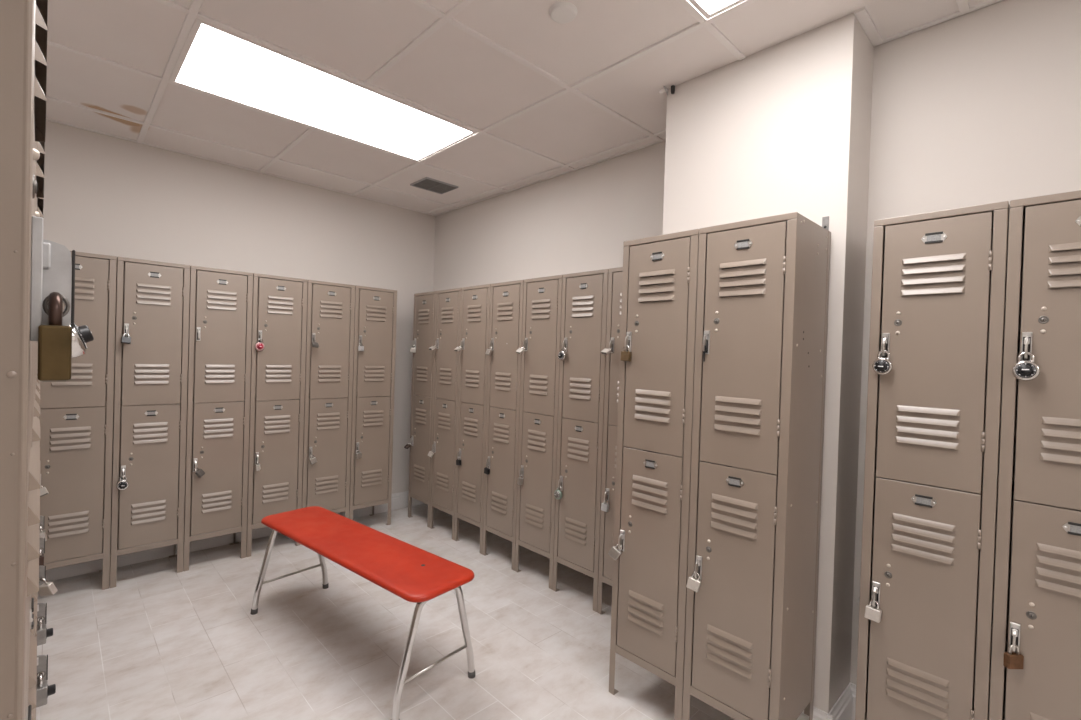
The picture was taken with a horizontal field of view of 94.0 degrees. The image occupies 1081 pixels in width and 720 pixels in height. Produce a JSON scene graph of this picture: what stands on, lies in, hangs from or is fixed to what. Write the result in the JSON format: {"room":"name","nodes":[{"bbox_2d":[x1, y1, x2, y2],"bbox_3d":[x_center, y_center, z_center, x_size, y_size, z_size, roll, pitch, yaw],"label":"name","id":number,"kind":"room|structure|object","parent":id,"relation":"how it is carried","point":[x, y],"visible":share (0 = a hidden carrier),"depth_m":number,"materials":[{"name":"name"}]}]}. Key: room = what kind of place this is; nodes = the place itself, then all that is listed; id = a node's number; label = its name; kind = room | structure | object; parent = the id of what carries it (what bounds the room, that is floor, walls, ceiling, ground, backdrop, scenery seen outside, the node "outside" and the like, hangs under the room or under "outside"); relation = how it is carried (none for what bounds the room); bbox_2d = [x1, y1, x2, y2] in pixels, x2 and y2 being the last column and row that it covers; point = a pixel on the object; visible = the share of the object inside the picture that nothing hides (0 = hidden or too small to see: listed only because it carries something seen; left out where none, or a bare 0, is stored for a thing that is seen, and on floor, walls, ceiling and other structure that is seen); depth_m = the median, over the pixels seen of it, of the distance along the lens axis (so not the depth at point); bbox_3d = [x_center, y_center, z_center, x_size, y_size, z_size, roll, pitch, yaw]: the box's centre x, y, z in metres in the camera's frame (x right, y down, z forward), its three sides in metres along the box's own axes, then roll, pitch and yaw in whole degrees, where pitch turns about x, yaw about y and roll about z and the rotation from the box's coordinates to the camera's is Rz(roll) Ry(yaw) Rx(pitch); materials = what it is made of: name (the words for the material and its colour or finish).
{"room":"locker room","nodes":[
{"label":"locker room","id":0,"kind":"room"},
{"bbox_2d":[43,120,434,493],"bbox_3d":[-1.862,-0.027,3.257,2.793,2.350,0.100,1,1,-44],"label":"wall","id":1,"kind":"structure","parent":0,"point":[104,194],"depth_m":3.12,"materials":[{"name":"paint"}]},
{"bbox_2d":[40,491,425,580],"bbox_3d":[-1.858,1.087,3.227,2.593,0.125,0.014,1,1,-44],"label":"baseboard","id":2,"kind":"structure","parent":1,"relation":"attached to","point":[398,500],"depth_m":3.00,"materials":[{"name":"paint"}]},
{"bbox_2d":[36,504,734,719],"bbox_3d":[0.379,1.293,0.893,2.793,0.100,6.689,1,1,-44],"label":"floor","id":3,"kind":"structure","parent":0,"point":[162,643],"depth_m":2.10,"materials":[{"name":"tile"}]},
{"bbox_2d":[28,141,44,719],"bbox_3d":[-0.777,0.376,0.578,0.317,1.664,0.282,1,1,-45],"label":"locker","id":4,"kind":"object","parent":3,"relation":"on","point":[40,146],"visible":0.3,"depth_m":0.65,"materials":[{"name":"metal"}]},
{"bbox_2d":[47,304,93,357],"bbox_3d":[-0.578,-0.037,0.618,0.043,0.068,0.046,2,1,-6],"label":"padlock","id":5,"kind":"object","parent":4,"relation":"attached to","point":[81,335],"visible":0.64,"depth_m":0.61,"materials":[{"name":"silver metal"}]},
{"bbox_2d":[0,0,74,719],"bbox_3d":[-0.576,0.385,0.376,0.318,1.664,0.284,1,1,-45],"label":"locker","id":6,"kind":"object","parent":3,"relation":"on","point":[32,267],"visible":0.99,"depth_m":0.36,"materials":[{"name":"metal"}]},
{"bbox_2d":[37,292,71,381],"bbox_3d":[-0.390,-0.019,0.405,0.019,0.071,0.043,1,1,-45],"label":"padlock","id":7,"kind":"object","parent":6,"relation":"attached to","point":[54,339],"visible":1,"depth_m":0.39,"materials":[{"name":"gold metal"}]},
{"bbox_2d":[31,197,43,639],"bbox_3d":[-0.977,0.368,0.779,0.317,1.664,0.282,1,1,-45],"label":"locker","id":8,"kind":"object","parent":3,"relation":"on","point":[39,200],"visible":0.06,"depth_m":0.85,"materials":[{"name":"metal"}]},
{"bbox_2d":[37,341,44,553],"bbox_3d":[-1.778,0.335,1.585,0.317,1.664,0.282,1,1,-45],"label":"locker","id":9,"kind":"object","parent":3,"relation":"on","point":[41,540],"visible":0.13,"depth_m":1.62,"materials":[{"name":"metal"}]},
{"bbox_2d":[39,548,43,565],"bbox_3d":[-1.611,0.636,1.623,0.016,0.058,0.037,1,1,-45],"label":"padlock","id":10,"kind":"object","parent":9,"relation":"attached to","point":[41,556],"visible":0.72,"depth_m":1.61,"materials":[{"name":"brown metal"}]},
{"bbox_2d":[37,359,44,529],"bbox_3d":[-1.978,0.327,1.786,0.317,1.664,0.282,1,1,-45],"label":"locker","id":11,"kind":"object","parent":3,"relation":"on","point":[41,517],"visible":0.06,"depth_m":1.82,"materials":[{"name":"metal"}]},
{"bbox_2d":[40,525,46,540],"bbox_3d":[-1.806,0.628,1.829,0.021,0.058,0.037,1,1,-45],"label":"padlock","id":12,"kind":"object","parent":11,"relation":"attached to","point":[42,532],"visible":0.71,"depth_m":1.82,"materials":[{"name":"metal"}]},
{"bbox_2d":[35,213,47,682],"bbox_3d":[-1.177,0.360,0.981,0.317,1.664,0.282,1,1,-45],"label":"locker","id":13,"kind":"object","parent":3,"relation":"on","point":[42,661],"visible":0.12,"depth_m":1.02,"materials":[{"name":"metal"}]},
{"bbox_2d":[36,672,55,707],"bbox_3d":[-1.006,0.662,1.023,0.032,0.060,0.040,1,1,-45],"label":"padlock","id":14,"kind":"object","parent":13,"relation":"attached to","point":[43,690],"visible":0.84,"depth_m":1.01,"materials":[{"name":"grey metal"}]},
{"bbox_2d":[36,348,46,625],"bbox_3d":[-1.377,0.351,1.182,0.317,1.664,0.282,1,1,-45],"label":"locker","id":15,"kind":"object","parent":3,"relation":"on","point":[41,608],"visible":0.12,"depth_m":1.22,"materials":[{"name":"metal"}]},
{"bbox_2d":[37,617,52,645],"bbox_3d":[-1.206,0.654,1.224,0.032,0.060,0.040,1,1,-45],"label":"padlock","id":16,"kind":"object","parent":15,"relation":"attached to","point":[43,632],"visible":0.84,"depth_m":1.21,"materials":[{"name":"grey metal"}]},
{"bbox_2d":[37,378,45,584],"bbox_3d":[-1.577,0.343,1.383,0.317,1.664,0.282,1,1,-45],"label":"locker","id":17,"kind":"object","parent":3,"relation":"on","point":[42,569],"visible":0.09,"depth_m":1.42,"materials":[{"name":"metal"}]},
{"bbox_2d":[38,578,57,595],"bbox_3d":[-1.406,0.644,1.433,0.041,0.058,0.029,2,1,-1],"label":"padlock","id":18,"kind":"object","parent":17,"relation":"attached to","point":[48,588],"visible":0.86,"depth_m":1.43,"materials":[{"name":"metal"}]},
{"bbox_2d":[38,251,116,589],"bbox_3d":[-2.340,0.309,2.513,0.303,1.664,0.316,1,1,-44],"label":"locker","id":19,"kind":"object","parent":3,"relation":"on","point":[76,416],"visible":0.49,"depth_m":2.44,"materials":[{"name":"metal"}]},
{"bbox_2d":[40,485,48,496],"bbox_3d":[-2.305,0.606,2.329,0.047,0.055,0.040,1,1,-44],"label":"padlock","id":20,"kind":"object","parent":19,"relation":"attached to","point":[43,491],"visible":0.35,"depth_m":2.32,"materials":[{"name":"metal"}]},
{"bbox_2d":[109,257,189,587],"bbox_3d":[-2.120,0.313,2.724,0.303,1.664,0.316,1,1,-44],"label":"locker","id":21,"kind":"object","parent":3,"relation":"on","point":[151,371],"visible":0.98,"depth_m":2.62,"materials":[{"name":"metal"}]},
{"bbox_2d":[116,476,128,489],"bbox_3d":[-2.103,0.619,2.537,0.049,0.072,0.032,1,1,-44],"label":"padlock","id":22,"kind":"object","parent":21,"relation":"attached to","point":[122,484],"visible":1,"depth_m":2.53,"materials":[{"name":"silver metal"}]},
{"bbox_2d":[121,333,130,343],"bbox_3d":[-2.076,-0.107,2.525,0.040,0.056,0.033,1,1,-44],"label":"padlock","id":23,"kind":"object","parent":21,"relation":"attached to","point":[124,340],"visible":1,"depth_m":2.52,"materials":[{"name":"silver metal"}]},
{"bbox_2d":[175,265,252,570],"bbox_3d":[-1.900,0.318,2.935,0.303,1.664,0.316,1,1,-44],"label":"locker","id":24,"kind":"object","parent":3,"relation":"on","point":[220,300],"visible":0.98,"depth_m":2.83,"materials":[{"name":"metal"}]},
{"bbox_2d":[194,467,204,477],"bbox_3d":[-1.870,0.616,2.764,0.037,0.056,0.046,2,1,4],"label":"padlock","id":25,"kind":"object","parent":24,"relation":"attached to","point":[200,472],"visible":1,"depth_m":2.76,"materials":[{"name":"grey metal"}]},
{"bbox_2d":[235,273,307,556],"bbox_3d":[-1.681,0.323,3.146,0.303,1.664,0.316,1,1,-44],"label":"locker","id":26,"kind":"object","parent":3,"relation":"on","point":[279,303],"visible":0.91,"depth_m":3.04,"materials":[{"name":"metal"}]},
{"bbox_2d":[256,462,260,470],"bbox_3d":[-1.663,0.623,2.969,0.020,0.059,0.039,2,1,-19],"label":"padlock","id":27,"kind":"object","parent":26,"relation":"attached to","point":[258,467],"visible":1,"depth_m":2.95,"materials":[{"name":"metal"}]},
{"bbox_2d":[255,339,264,350],"bbox_3d":[-1.642,-0.090,2.951,0.049,0.072,0.032,1,1,-44],"label":"padlock","id":28,"kind":"object","parent":26,"relation":"attached to","point":[259,346],"visible":1,"depth_m":2.95,"materials":[{"name":"metal"}]},
{"bbox_2d":[302,280,354,517],"bbox_3d":[-1.461,0.328,3.357,0.303,1.664,0.316,1,1,-44],"label":"locker","id":29,"kind":"object","parent":3,"relation":"on","point":[330,305],"visible":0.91,"depth_m":3.26,"materials":[{"name":"metal"}]},
{"bbox_2d":[309,455,316,463],"bbox_3d":[-1.435,0.628,3.183,0.045,0.060,0.019,1,1,-44],"label":"padlock","id":30,"kind":"object","parent":29,"relation":"attached to","point":[313,460],"visible":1,"depth_m":3.18,"materials":[{"name":"metal"}]},
{"bbox_2d":[311,341,318,347],"bbox_3d":[-1.410,-0.099,3.151,0.039,0.045,0.051,1,1,-37],"label":"padlock","id":31,"kind":"object","parent":29,"relation":"attached to","point":[315,344],"visible":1,"depth_m":3.14,"materials":[{"name":"grey metal"}]},
{"bbox_2d":[250,506,474,719],"bbox_3d":[-0.789,0.979,2.132,1.206,0.432,0.376,2,1,39],"label":"bench","id":32,"kind":"object","parent":3,"relation":"on","point":[412,573],"visible":1,"depth_m":1.96,"materials":[{"name":"red plastic"}]},
{"bbox_2d":[349,285,396,524],"bbox_3d":[-1.241,0.332,3.568,0.303,1.664,0.316,1,1,-44],"label":"locker","id":33,"kind":"object","parent":3,"relation":"on","point":[375,317],"visible":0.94,"depth_m":3.47,"materials":[{"name":"metal"}]},
{"bbox_2d":[356,450,361,458],"bbox_3d":[-1.223,0.632,3.391,0.017,0.059,0.041,2,1,36],"label":"padlock","id":34,"kind":"object","parent":33,"relation":"attached to","point":[358,455],"visible":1,"depth_m":3.38,"materials":[{"name":"metal"}]},
{"bbox_2d":[358,343,363,350],"bbox_3d":[-1.202,-0.087,3.378,0.019,0.059,0.038,2,1,21],"label":"padlock","id":35,"kind":"object","parent":33,"relation":"attached to","point":[360,348],"visible":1,"depth_m":3.37,"materials":[{"name":"metal"}]},
{"bbox_2d":[408,291,460,527],"bbox_3d":[-0.763,0.346,3.736,0.316,1.664,0.303,1,1,-44],"label":"locker","id":36,"kind":"object","parent":3,"relation":"on","point":[424,321],"visible":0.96,"depth_m":3.64,"materials":[{"name":"metal"}]},
{"bbox_2d":[410,345,415,352],"bbox_3d":[-0.935,-0.082,3.705,0.039,0.059,0.018,2,1,-4],"label":"padlock","id":37,"kind":"object","parent":36,"relation":"attached to","point":[413,350],"visible":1,"depth_m":3.70,"materials":[{"name":"metal"}]},
{"bbox_2d":[430,288,463,539],"bbox_3d":[-0.552,0.354,3.516,0.316,1.664,0.303,1,1,-44],"label":"locker","id":38,"kind":"object","parent":3,"relation":"on","point":[448,302],"visible":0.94,"depth_m":3.41,"materials":[{"name":"metal"}]},
{"bbox_2d":[428,449,433,457],"bbox_3d":[-0.758,0.644,3.490,0.033,0.057,0.042,1,1,-44],"label":"padlock","id":39,"kind":"object","parent":38,"relation":"attached to","point":[430,454],"visible":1,"depth_m":3.48,"materials":[{"name":"metal"}]},
{"bbox_2d":[454,284,490,553],"bbox_3d":[-0.341,0.363,3.296,0.316,1.664,0.303,1,1,-44],"label":"locker","id":40,"kind":"object","parent":3,"relation":"on","point":[475,300],"visible":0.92,"depth_m":3.19,"materials":[{"name":"metal"}]},
{"bbox_2d":[456,456,460,464],"bbox_3d":[-0.532,0.655,3.273,0.016,0.059,0.039,1,1,-44],"label":"padlock","id":41,"kind":"object","parent":40,"relation":"attached to","point":[458,462],"visible":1,"depth_m":3.26,"materials":[{"name":"black metal"}]},
{"bbox_2d":[482,280,547,570],"bbox_3d":[-0.130,0.372,3.076,0.316,1.664,0.303,1,1,-44],"label":"locker","id":42,"kind":"object","parent":3,"relation":"on","point":[506,298],"visible":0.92,"depth_m":2.97,"materials":[{"name":"metal"}]},
{"bbox_2d":[484,465,489,474],"bbox_3d":[-0.325,0.664,3.058,0.016,0.059,0.039,1,1,-44],"label":"padlock","id":43,"kind":"object","parent":42,"relation":"attached to","point":[486,470],"visible":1,"depth_m":3.05,"materials":[{"name":"black metal"}]},
{"bbox_2d":[485,346,491,354],"bbox_3d":[-0.311,-0.057,3.043,0.028,0.058,0.040,1,1,-44],"label":"padlock","id":44,"kind":"object","parent":42,"relation":"attached to","point":[488,351],"visible":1,"depth_m":3.03,"materials":[{"name":"metal"}]},
{"bbox_2d":[515,275,584,589],"bbox_3d":[0.081,0.381,2.856,0.316,1.664,0.303,1,1,-44],"label":"locker","id":45,"kind":"object","parent":3,"relation":"on","point":[542,296],"visible":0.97,"depth_m":2.75,"materials":[{"name":"metal"}]},
{"bbox_2d":[517,475,522,484],"bbox_3d":[-0.114,0.672,2.833,0.019,0.058,0.038,1,1,-29],"label":"padlock","id":46,"kind":"object","parent":45,"relation":"attached to","point":[520,480],"visible":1,"depth_m":2.82,"materials":[{"name":"metal"}]},
{"bbox_2d":[516,346,525,353],"bbox_3d":[-0.108,-0.054,2.815,0.051,0.046,0.039,1,1,-36],"label":"padlock","id":47,"kind":"object","parent":45,"relation":"attached to","point":[520,350],"visible":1,"depth_m":2.80,"materials":[{"name":"metal"}]},
{"bbox_2d":[553,269,608,611],"bbox_3d":[0.291,0.390,2.636,0.316,1.664,0.303,1,1,-44],"label":"locker","id":48,"kind":"object","parent":3,"relation":"on","point":[584,294],"visible":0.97,"depth_m":2.53,"materials":[{"name":"metal"}]},
{"bbox_2d":[554,486,561,499],"bbox_3d":[0.088,0.687,2.610,0.035,0.072,0.049,1,1,-44],"label":"padlock","id":49,"kind":"object","parent":48,"relation":"attached to","point":[557,494],"visible":1,"depth_m":2.60,"materials":[{"name":"metal"}]},
{"bbox_2d":[558,347,565,360],"bbox_3d":[0.109,-0.032,2.605,0.049,0.071,0.035,2,1,44],"label":"padlock","id":50,"kind":"object","parent":48,"relation":"attached to","point":[562,355],"visible":1,"depth_m":2.60,"materials":[{"name":"silver metal"}]},
{"bbox_2d":[597,267,622,613],"bbox_3d":[0.502,0.399,2.416,0.316,1.664,0.303,1,1,-44],"label":"locker","id":51,"kind":"object","parent":3,"relation":"on","point":[614,303],"visible":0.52,"depth_m":2.40,"materials":[{"name":"metal"}]},
{"bbox_2d":[601,499,608,511],"bbox_3d":[0.307,0.690,2.395,0.018,0.058,0.038,1,1,-44],"label":"padlock","id":52,"kind":"object","parent":51,"relation":"attached to","point":[604,506],"visible":1,"depth_m":2.39,"materials":[{"name":"metal"}]},
{"bbox_2d":[601,348,611,354],"bbox_3d":[0.314,-0.041,2.372,0.055,0.036,0.038,1,1,-41],"label":"padlock","id":53,"kind":"object","parent":51,"relation":"attached to","point":[605,351],"visible":1,"depth_m":2.36,"materials":[{"name":"metal"}]},
{"bbox_2d":[609,229,699,719],"bbox_3d":[0.479,0.404,1.842,0.316,1.664,0.300,1,1,-44],"label":"locker","id":54,"kind":"object","parent":3,"relation":"on","point":[660,275],"visible":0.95,"depth_m":1.74,"materials":[{"name":"metal"}]},
{"bbox_2d":[608,544,621,559],"bbox_3d":[0.270,0.694,1.826,0.051,0.060,0.019,2,1,29],"label":"padlock","id":55,"kind":"object","parent":54,"relation":"attached to","point":[614,552],"visible":1,"depth_m":1.82,"materials":[{"name":"metal"}]},
{"bbox_2d":[621,345,631,360],"bbox_3d":[0.309,-0.024,1.814,0.016,0.058,0.038,1,1,-44],"label":"padlock","id":56,"kind":"object","parent":54,"relation":"attached to","point":[625,356],"visible":1,"depth_m":1.81,"materials":[{"name":"brown metal"}]},
{"bbox_2d":[682,212,830,719],"bbox_3d":[0.689,0.412,1.623,0.316,1.664,0.302,1,1,-44],"label":"locker","id":57,"kind":"object","parent":3,"relation":"on","point":[763,283],"visible":1,"depth_m":1.52,"materials":[{"name":"metal"}]},
{"bbox_2d":[686,572,700,591],"bbox_3d":[0.487,0.704,1.602,0.043,0.060,0.020,2,1,34],"label":"padlock","id":58,"kind":"object","parent":57,"relation":"attached to","point":[693,584],"visible":1,"depth_m":1.60,"materials":[{"name":"metal"}]},
{"bbox_2d":[855,201,1009,719],"bbox_3d":[1.149,0.428,1.474,0.316,1.664,0.291,1,1,-44],"label":"locker","id":59,"kind":"object","parent":3,"relation":"on","point":[939,278],"visible":0.99,"depth_m":1.37,"materials":[{"name":"metal"}]},
{"bbox_2d":[864,600,881,622],"bbox_3d":[0.958,0.720,1.450,0.017,0.059,0.039,1,1,-44],"label":"padlock","id":60,"kind":"object","parent":59,"relation":"attached to","point":[872,613],"visible":1,"depth_m":1.45,"materials":[{"name":"metal"}]},
{"bbox_2d":[872,350,892,374],"bbox_3d":[0.976,0.007,1.440,0.032,0.072,0.049,1,1,-44],"label":"padlock","id":61,"kind":"object","parent":59,"relation":"attached to","point":[881,366],"visible":1,"depth_m":1.43,"materials":[{"name":"silver metal"}]},
{"bbox_2d":[989,190,1080,719],"bbox_3d":[1.351,0.437,1.263,0.316,1.664,0.291,1,1,-44],"label":"locker","id":62,"kind":"object","parent":3,"relation":"on","point":[1037,605],"visible":1,"depth_m":1.22,"materials":[{"name":"metal"}]},
{"bbox_2d":[1003,645,1023,668],"bbox_3d":[1.163,0.728,1.238,0.037,0.058,0.016,2,1,-2],"label":"padlock","id":63,"kind":"object","parent":62,"relation":"attached to","point":[1012,660],"visible":1,"depth_m":1.23,"materials":[{"name":"metal"}]},
{"bbox_2d":[1012,352,1039,380],"bbox_3d":[1.178,0.015,1.222,0.035,0.072,0.049,1,1,-44],"label":"padlock","id":64,"kind":"object","parent":62,"relation":"attached to","point":[1022,370],"visible":1,"depth_m":1.22,"materials":[{"name":"silver metal"}]},
{"bbox_2d":[46,0,987,213],"bbox_3d":[0.455,-1.154,0.868,2.793,0.096,6.689,1,1,-44],"label":"ceiling","id":65,"kind":"structure","parent":0,"point":[453,73],"depth_m":1.97,"materials":[{"name":"tile"}]},
{"bbox_2d":[169,18,477,161],"bbox_3d":[-0.938,-1.160,2.323,1.184,0.009,0.579,1,1,-44],"label":"recessed light","id":66,"kind":"object","parent":65,"relation":"in","point":[214,60],"visible":1,"depth_m":2.21,"materials":[{"name":"white plastic"}]},
{"bbox_2d":[410,177,457,193],"bbox_3d":[-0.709,-1.163,3.369,0.244,0.010,0.208,1,1,-44],"label":"ceiling vent","id":67,"kind":"object","parent":65,"relation":"in","point":[427,183],"visible":1,"depth_m":3.36,"materials":[{"name":"metal"}]},
{"bbox_2d":[46,0,969,213],"bbox_3d":[0.454,-1.103,0.869,2.593,0.010,6.489,1,1,-44],"label":"grid","id":68,"kind":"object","parent":65,"relation":"attached to","point":[192,12],"depth_m":2.05,"materials":[{"name":"white metal"}]},
{"bbox_2d":[549,1,576,23],"bbox_3d":[0.073,-1.119,1.627,0.092,0.014,0.092,1,1,-44],"label":"smoke detector","id":69,"kind":"object","parent":65,"relation":"attached to","point":[563,12],"visible":1,"depth_m":1.61,"materials":[{"name":"white plastic"}]},
{"bbox_2d":[688,0,745,18],"bbox_3d":[0.314,-1.108,1.018,1.184,0.009,0.579,1,1,-44],"label":"recessed light","id":70,"kind":"object","parent":65,"relation":"in","point":[708,9],"visible":1,"depth_m":1.57,"materials":[{"name":"white plastic"}]},
{"bbox_2d":[696,0,736,13],"bbox_3d":[0.314,-1.109,1.021,1.180,0.007,0.575,1,1,-44],"label":"diffuser","id":71,"kind":"object","parent":70,"relation":"attached to","point":[703,6],"depth_m":1.57,"materials":[{"name":"white plastic"}]},
{"bbox_2d":[433,0,1080,712],"bbox_3d":[1.239,0.091,1.669,0.514,2.340,6.489,1,1,-44],"label":"wall","id":72,"kind":"structure","parent":0,"point":[982,106],"depth_m":1.68,"materials":[{"name":"paint"}]},
{"bbox_2d":[46,0,1004,215],"bbox_3d":[0.454,-1.102,0.869,2.593,0.010,6.489,1,1,-44],"label":"trim","id":73,"kind":"structure","parent":72,"relation":"attached to","point":[862,14],"depth_m":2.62,"materials":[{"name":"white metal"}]},
{"bbox_2d":[659,85,674,95],"bbox_3d":[0.512,-1.095,2.053,0.034,0.034,0.069,1,1,-44],"label":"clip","id":74,"kind":"object","parent":72,"relation":"attached to","point":[665,90],"visible":1,"depth_m":2.06,"materials":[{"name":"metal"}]},
{"bbox_2d":[797,706,832,719],"bbox_3d":[0.683,1.180,1.842,0.014,0.125,0.688,1,1,-44],"label":"baseboard","id":75,"kind":"structure","parent":72,"relation":"attached to","point":[818,714],"depth_m":1.62,"materials":[{"name":"paint"}]},
{"bbox_2d":[822,216,828,230],"bbox_3d":[0.913,-0.438,1.624,0.035,0.054,0.020,1,1,-44],"label":"wall bracket","id":76,"kind":"object","parent":72,"relation":"attached to","point":[825,220],"visible":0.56,"depth_m":1.63,"materials":[{"name":"grey metal"}]},
{"bbox_2d":[827,682,852,719],"bbox_3d":[1.000,1.192,1.679,0.247,0.125,0.014,1,1,-44],"label":"baseboard","id":77,"kind":"structure","parent":72,"relation":"attached to","point":[842,709],"depth_m":1.69,"materials":[{"name":"paint"}]},
{"bbox_2d":[851,683,855,719],"bbox_3d":[2.253,1.242,0.542,0.014,0.125,3.392,1,1,-44],"label":"baseboard","id":78,"kind":"structure","parent":72,"relation":"attached to","point":[853,686],"depth_m":1.75,"materials":[{"name":"paint"}]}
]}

